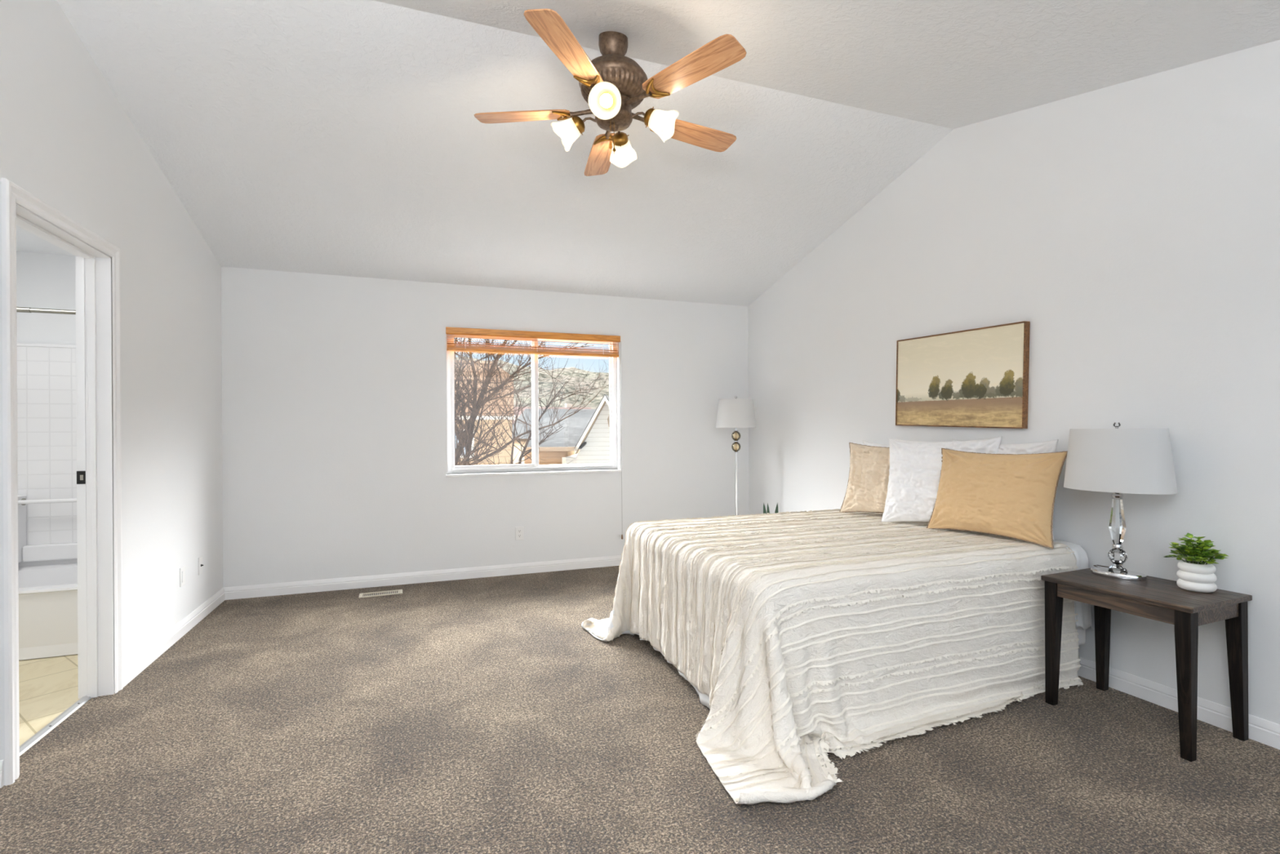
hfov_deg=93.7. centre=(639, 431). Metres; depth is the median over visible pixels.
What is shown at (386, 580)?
baseboard
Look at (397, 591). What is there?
floor vent
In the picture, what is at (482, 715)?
floor
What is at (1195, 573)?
potted plant
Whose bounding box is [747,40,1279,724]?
wall
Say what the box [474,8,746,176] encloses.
ceiling fan
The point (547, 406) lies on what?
bare tree
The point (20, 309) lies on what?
shower rod
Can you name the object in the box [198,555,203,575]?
cable plate
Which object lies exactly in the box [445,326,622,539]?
window blind
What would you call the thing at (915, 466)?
pillow
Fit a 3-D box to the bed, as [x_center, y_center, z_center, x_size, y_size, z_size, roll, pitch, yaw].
[1.039,0.881,3.279,1.835,0.645,1.520,0,0,-20]
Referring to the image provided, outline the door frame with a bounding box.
[1,177,123,785]
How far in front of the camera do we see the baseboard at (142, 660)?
3.40 m
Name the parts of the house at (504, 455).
pane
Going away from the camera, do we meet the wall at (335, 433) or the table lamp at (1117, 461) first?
the table lamp at (1117, 461)
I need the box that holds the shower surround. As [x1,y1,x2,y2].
[17,342,77,563]
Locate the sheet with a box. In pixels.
[581,539,1093,708]
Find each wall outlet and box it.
[179,565,185,586]
[515,526,523,540]
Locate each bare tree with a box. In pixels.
[453,337,608,465]
[462,355,608,464]
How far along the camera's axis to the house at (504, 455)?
11.75 m
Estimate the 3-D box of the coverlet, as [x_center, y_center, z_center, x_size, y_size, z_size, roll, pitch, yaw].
[0.902,0.867,3.163,1.991,0.667,2.064,0,0,-20]
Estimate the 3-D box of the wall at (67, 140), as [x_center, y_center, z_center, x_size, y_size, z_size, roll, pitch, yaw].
[-1.945,-0.336,1.188,0.125,3.117,6.772,0,0,-20]
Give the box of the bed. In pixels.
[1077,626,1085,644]
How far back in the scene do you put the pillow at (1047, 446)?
3.09 m
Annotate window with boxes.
[445,333,621,477]
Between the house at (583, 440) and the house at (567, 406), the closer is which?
the house at (583, 440)
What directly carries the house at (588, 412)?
on the ground
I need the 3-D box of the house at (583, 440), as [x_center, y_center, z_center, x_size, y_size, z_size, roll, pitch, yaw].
[0.064,1.625,16.577,5.600,4.970,6.000,0,0,2]
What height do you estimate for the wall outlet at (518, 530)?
0.114 m
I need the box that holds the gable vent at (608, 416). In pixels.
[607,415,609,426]
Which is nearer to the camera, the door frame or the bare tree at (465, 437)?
the door frame
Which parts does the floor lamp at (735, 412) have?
lamp shade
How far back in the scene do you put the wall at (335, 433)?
4.84 m
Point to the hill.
(567, 371)
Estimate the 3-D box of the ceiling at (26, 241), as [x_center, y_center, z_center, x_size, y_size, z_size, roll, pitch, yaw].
[-2.570,-1.066,0.921,1.225,0.415,6.700,0,0,-20]
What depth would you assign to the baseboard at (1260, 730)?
2.58 m
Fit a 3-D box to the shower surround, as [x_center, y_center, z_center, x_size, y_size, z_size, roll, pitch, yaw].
[-3.631,0.127,3.822,1.225,1.372,0.152,0,0,-20]
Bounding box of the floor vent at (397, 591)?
[358,589,402,597]
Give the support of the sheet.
on the bed
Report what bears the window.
in the wall at (335, 433)
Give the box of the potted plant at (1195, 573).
[1164,533,1227,592]
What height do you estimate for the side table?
0.562 m
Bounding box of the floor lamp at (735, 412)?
[715,395,756,515]
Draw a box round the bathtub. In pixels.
[17,558,77,660]
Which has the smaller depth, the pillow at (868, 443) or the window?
the pillow at (868, 443)
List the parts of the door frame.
strike plate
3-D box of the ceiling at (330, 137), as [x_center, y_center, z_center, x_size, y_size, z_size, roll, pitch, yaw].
[0.178,-1.562,1.972,4.666,0.746,7.072,0,0,-20]
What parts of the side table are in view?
leg, leg, leg, leg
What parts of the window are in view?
sash, sill, sash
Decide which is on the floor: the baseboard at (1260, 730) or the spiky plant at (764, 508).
the spiky plant at (764, 508)
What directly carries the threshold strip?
on the floor
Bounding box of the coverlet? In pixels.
[582,508,1083,804]
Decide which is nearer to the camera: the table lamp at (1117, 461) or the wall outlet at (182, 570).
the table lamp at (1117, 461)
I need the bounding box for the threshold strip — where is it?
[19,695,90,755]
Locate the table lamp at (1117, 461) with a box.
[1063,422,1177,581]
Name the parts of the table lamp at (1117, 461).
lamp shade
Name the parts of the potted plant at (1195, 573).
pot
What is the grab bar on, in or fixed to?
attached to the shower surround
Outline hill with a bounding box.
[456,356,608,408]
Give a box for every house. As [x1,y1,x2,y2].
[453,360,514,465]
[511,408,595,464]
[513,403,591,416]
[524,394,609,464]
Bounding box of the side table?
[1040,566,1252,761]
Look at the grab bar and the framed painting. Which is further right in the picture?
the framed painting
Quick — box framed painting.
[895,320,1030,428]
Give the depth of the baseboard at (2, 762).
2.07 m
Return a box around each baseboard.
[0,759,4,787]
[122,587,225,687]
[223,555,622,599]
[1077,656,1279,749]
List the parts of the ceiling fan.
blade, blade, lamp shade, blade arm, lamp arm, blade, lamp shade, bulb, blade arm, pull knob, lamp shade, blade arm, lamp arm, blade arm, lamp shade, bulb, blade, blade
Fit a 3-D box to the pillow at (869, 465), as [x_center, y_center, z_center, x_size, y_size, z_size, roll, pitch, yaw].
[1.588,0.308,3.779,0.201,0.473,0.709,0,0,-35]
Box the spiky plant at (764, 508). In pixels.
[763,502,777,513]
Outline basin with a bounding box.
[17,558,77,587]
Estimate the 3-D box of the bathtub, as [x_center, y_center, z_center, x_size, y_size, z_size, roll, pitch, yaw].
[-3.519,1.022,3.534,1.225,0.420,0.712,0,0,-20]
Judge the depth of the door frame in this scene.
2.76 m
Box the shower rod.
[16,306,75,314]
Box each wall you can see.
[0,0,222,785]
[16,251,75,344]
[221,266,749,587]
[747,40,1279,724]
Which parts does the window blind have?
rail, lift cord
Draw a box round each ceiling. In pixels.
[16,225,74,255]
[56,0,1279,306]
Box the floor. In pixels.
[0,565,1279,853]
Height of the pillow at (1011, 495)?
0.451 m
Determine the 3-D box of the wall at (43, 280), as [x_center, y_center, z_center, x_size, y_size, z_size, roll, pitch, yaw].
[-3.681,0.033,3.957,1.225,2.400,0.130,0,0,-20]
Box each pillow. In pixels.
[839,442,889,512]
[862,440,888,447]
[881,436,1001,522]
[926,448,1067,548]
[951,438,1058,540]
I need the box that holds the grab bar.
[17,497,76,505]

